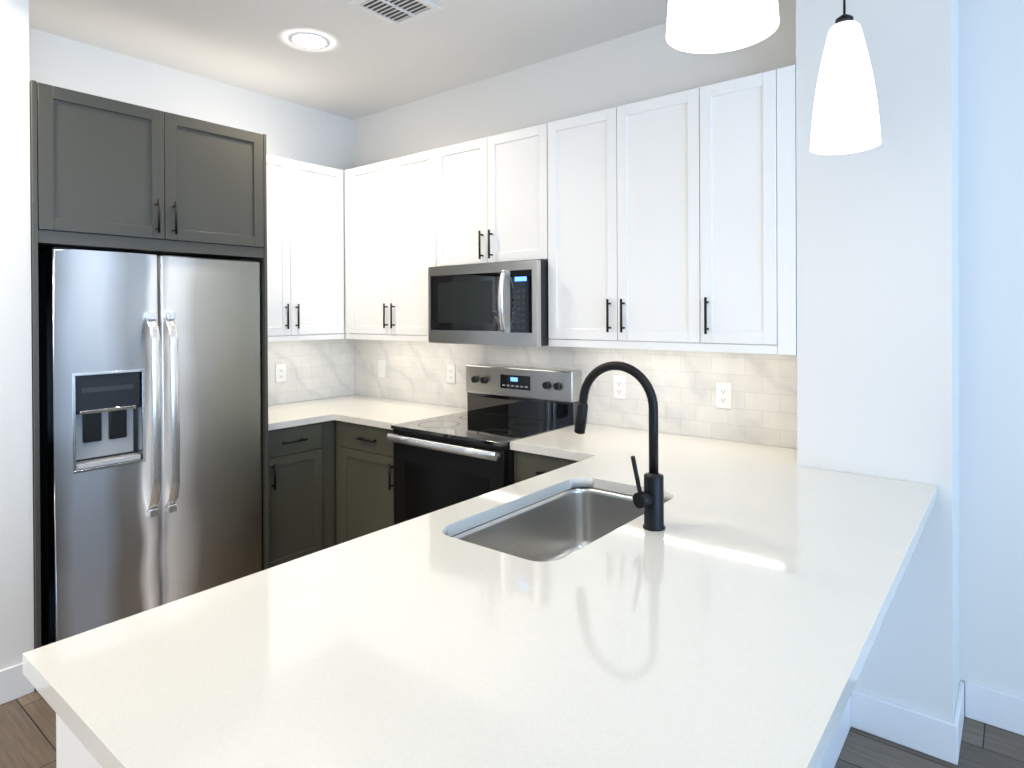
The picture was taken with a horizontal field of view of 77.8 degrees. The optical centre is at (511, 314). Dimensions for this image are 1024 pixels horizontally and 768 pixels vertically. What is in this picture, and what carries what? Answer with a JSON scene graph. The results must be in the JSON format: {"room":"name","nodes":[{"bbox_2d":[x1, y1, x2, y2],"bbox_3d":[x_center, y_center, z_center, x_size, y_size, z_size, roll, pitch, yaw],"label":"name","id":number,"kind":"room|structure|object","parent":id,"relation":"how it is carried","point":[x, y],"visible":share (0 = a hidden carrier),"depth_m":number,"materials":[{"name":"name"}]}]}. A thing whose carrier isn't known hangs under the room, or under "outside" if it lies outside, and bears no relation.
{"room":"kitchen","nodes":[
{"label":"kitchen","id":0,"kind":"room"},
{"bbox_2d":[0,0,33,669],"bbox_3d":[-3.648,0.067,1.033,0.830,2.900,4.503,0,0,39],"label":"wall","id":1,"kind":"structure","parent":0,"point":[16,459],"depth_m":2.49,"materials":[{"name":"white paint"}]},
{"bbox_2d":[0,663,34,704],"bbox_3d":[-3.312,1.452,0.775,0.014,0.130,4.499,0,0,39],"label":"baseboard","id":2,"kind":"structure","parent":1,"relation":"attached to","point":[13,684],"depth_m":2.47,"materials":[{"name":"white"}]},
{"bbox_2d":[29,28,353,170],"bbox_3d":[-1.853,0.047,3.822,0.150,2.900,2.097,0,0,39],"label":"wall","id":3,"kind":"structure","parent":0,"point":[293,131],"depth_m":3.70,"materials":[{"name":"white paint"}]},
{"bbox_2d":[276,26,341,52],"bbox_3d":[-1.037,-1.401,3.245,0.320,0.007,0.320,0,0,39],"label":"recessed light","id":4,"kind":"object","parent":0,"point":[300,38],"depth_m":3.23,"materials":[{"name":"white plastic"}]},
{"bbox_2d":[29,0,667,119],"bbox_3d":[-0.553,-1.444,-0.113,7.100,0.100,6.900,0,0,39],"label":"ceiling","id":5,"kind":"structure","parent":0,"point":[378,65],"depth_m":3.21,"materials":[{"name":"white paint"}]},
{"bbox_2d":[348,0,441,27],"bbox_3d":[-0.530,-1.400,2.878,0.300,0.011,0.300,0,0,39],"label":"ceiling vent","id":6,"kind":"object","parent":5,"relation":"attached to","point":[398,13],"depth_m":2.91,"materials":[{"name":"white metal"}]},
{"bbox_2d":[666,0,778,53],"bbox_3d":[0.321,-0.920,0.979,0.166,0.965,0.166,0,0,39],"label":"pendant light","id":7,"kind":"object","parent":5,"relation":"hanging from","point":[693,26],"visible":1,"depth_m":1.03,"materials":[{"name":"white glass"}]},
{"bbox_2d":[810,0,880,154],"bbox_3d":[0.877,-0.926,1.674,0.166,0.965,0.166,0,0,39],"label":"pendant light","id":8,"kind":"object","parent":5,"relation":"hanging from","point":[845,119],"visible":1,"depth_m":1.62,"materials":[{"name":"white glass"}]},
{"bbox_2d":[0,690,1023,767],"bbox_3d":[-0.538,1.556,-0.101,7.100,0.100,6.900,0,0,39],"label":"floor","id":9,"kind":"structure","parent":0,"point":[27,722],"depth_m":2.19,"materials":[{"name":"brown wood"}]},
{"bbox_2d":[29,80,268,690],"bbox_3d":[-1.841,0.282,3.118,0.720,2.435,1.005,0,0,39],"label":"surround","id":10,"kind":"object","parent":9,"relation":"on","point":[106,174],"visible":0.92,"depth_m":2.83,"materials":[{"name":"grey"}]},
{"bbox_2d":[38,246,262,646],"bbox_3d":[-1.812,0.606,3.128,0.719,1.787,0.913,0,0,39],"label":"refrigerator","id":11,"kind":"object","parent":9,"relation":"on","point":[150,418],"visible":0.94,"depth_m":2.85,"materials":[{"name":"grey metal"}]},
{"bbox_2d":[268,420,578,567],"bbox_3d":[-0.521,1.053,3.402,2.447,0.878,1.074,0,0,39],"label":"base cabinet","id":12,"kind":"object","parent":9,"relation":"on","point":[331,483],"visible":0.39,"depth_m":3.57,"materials":[{"name":"grey wood"}]},
{"bbox_2d":[268,395,466,430],"bbox_3d":[-1.013,0.596,3.799,1.184,0.035,1.085,0,0,39],"label":"countertop","id":13,"kind":"structure","parent":12,"relation":"on","point":[357,409],"depth_m":3.79,"materials":[{"name":"white stone"}]},
{"bbox_2d":[56,696,850,767],"bbox_3d":[0.191,1.056,1.710,0.888,0.878,2.211,0,0,39],"label":"base cabinet","id":14,"kind":"object","parent":9,"relation":"on","point":[70,752],"visible":0.02,"depth_m":1.07,"materials":[{"name":"white"}]},
{"bbox_2d":[22,423,937,767],"bbox_3d":[0.212,0.598,1.883,1.594,0.035,2.547,0,0,39],"label":"countertop","id":15,"kind":"structure","parent":14,"relation":"on","point":[741,632],"depth_m":1.14,"materials":[{"name":"white stone"}]},
{"bbox_2d":[451,487,664,561],"bbox_3d":[0.164,0.804,1.877,0.441,0.375,0.791,0,0,39],"label":"sink basin","id":16,"kind":"object","parent":15,"relation":"in","point":[552,528],"visible":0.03,"depth_m":2.15,"materials":[{"name":"silver metal"}]},
{"bbox_2d":[574,361,664,530],"bbox_3d":[0.280,0.355,1.773,0.283,0.448,0.117,0,0,39],"label":"faucet","id":17,"kind":"object","parent":15,"relation":"on","point":[651,499],"visible":1,"depth_m":1.72,"materials":[{"name":"black metal"}]},
{"bbox_2d":[387,364,580,524],"bbox_3d":[-0.142,0.894,3.328,0.752,1.192,0.711,0,0,39],"label":"electric range","id":18,"kind":"object","parent":9,"relation":"on","point":[440,462],"visible":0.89,"depth_m":3.25,"materials":[{"name":"grey glass"}]},
{"bbox_2d":[353,0,1023,714],"bbox_3d":[1.563,0.034,2.529,7.100,2.900,0.150,0,0,39],"label":"wall","id":19,"kind":"structure","parent":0,"point":[642,65],"depth_m":2.33,"materials":[{"name":"white paint"}]},
{"bbox_2d":[266,65,796,354],"bbox_3d":[-0.271,-0.394,3.190,3.084,1.100,1.074,0,0,39],"label":"upper cabinet","id":20,"kind":"object","parent":19,"relation":"attached to","point":[662,221],"visible":0.91,"depth_m":2.96,"materials":[{"name":"white wood"}]},
{"bbox_2d":[428,260,571,346],"bbox_3d":[-0.067,-0.055,3.424,0.749,0.422,0.455,0,0,39],"label":"microwave","id":21,"kind":"object","parent":20,"relation":"attached to","point":[498,303],"visible":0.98,"depth_m":3.25,"materials":[{"name":"grey metal"}]},
{"bbox_2d":[268,333,796,448],"bbox_3d":[-0.268,0.339,3.202,3.096,0.475,1.086,0,0,39],"label":"tile backsplash","id":22,"kind":"structure","parent":19,"relation":"attached to","point":[763,411],"depth_m":3.30,"materials":[{"name":"tile"}]},
{"bbox_2d":[276,364,285,382],"bbox_3d":[-1.500,0.379,4.116,0.008,0.118,0.072,0,0,39],"label":"outlet plate","id":23,"kind":"object","parent":22,"relation":"attached to","point":[280,368],"visible":1,"depth_m":4.11,"materials":[{"name":"white plastic"}]},
{"bbox_2d":[378,360,384,376],"bbox_3d":[-0.902,0.372,4.385,0.072,0.118,0.009,0,0,39],"label":"outlet plate","id":24,"kind":"object","parent":22,"relation":"attached to","point":[381,363],"visible":1,"depth_m":4.38,"materials":[{"name":"white plastic"}]},
{"bbox_2d":[447,364,454,383],"bbox_3d":[-0.382,0.371,3.970,0.072,0.118,0.008,0,0,39],"label":"outlet plate","id":25,"kind":"object","parent":22,"relation":"attached to","point":[450,368],"visible":1,"depth_m":3.96,"materials":[{"name":"white plastic"}]},
{"bbox_2d":[613,375,625,398],"bbox_3d":[0.546,0.369,3.227,0.072,0.118,0.008,0,0,39],"label":"outlet plate","id":26,"kind":"object","parent":22,"relation":"attached to","point":[619,382],"visible":1,"depth_m":3.22,"materials":[{"name":"white plastic"}]},
{"bbox_2d":[716,382,731,408],"bbox_3d":[0.965,0.368,2.892,0.072,0.118,0.008,0,0,39],"label":"outlet plate","id":27,"kind":"object","parent":22,"relation":"attached to","point":[723,390],"visible":1,"depth_m":2.89,"materials":[{"name":"white plastic"}]},
{"bbox_2d":[851,681,1023,764],"bbox_3d":[2.697,1.419,1.324,3.523,0.130,0.334,0,0,39],"label":"baseboard","id":28,"kind":"structure","parent":19,"relation":"attached to","point":[924,733],"depth_m":2.23,"materials":[{"name":"white"}]},
{"bbox_2d":[796,0,959,722],"bbox_3d":[1.371,0.036,2.382,0.485,2.900,0.320,0,0,39],"label":"wall column","id":29,"kind":"structure","parent":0,"point":[878,227],"depth_m":2.21,"materials":[{"name":"white paint"}]}
]}

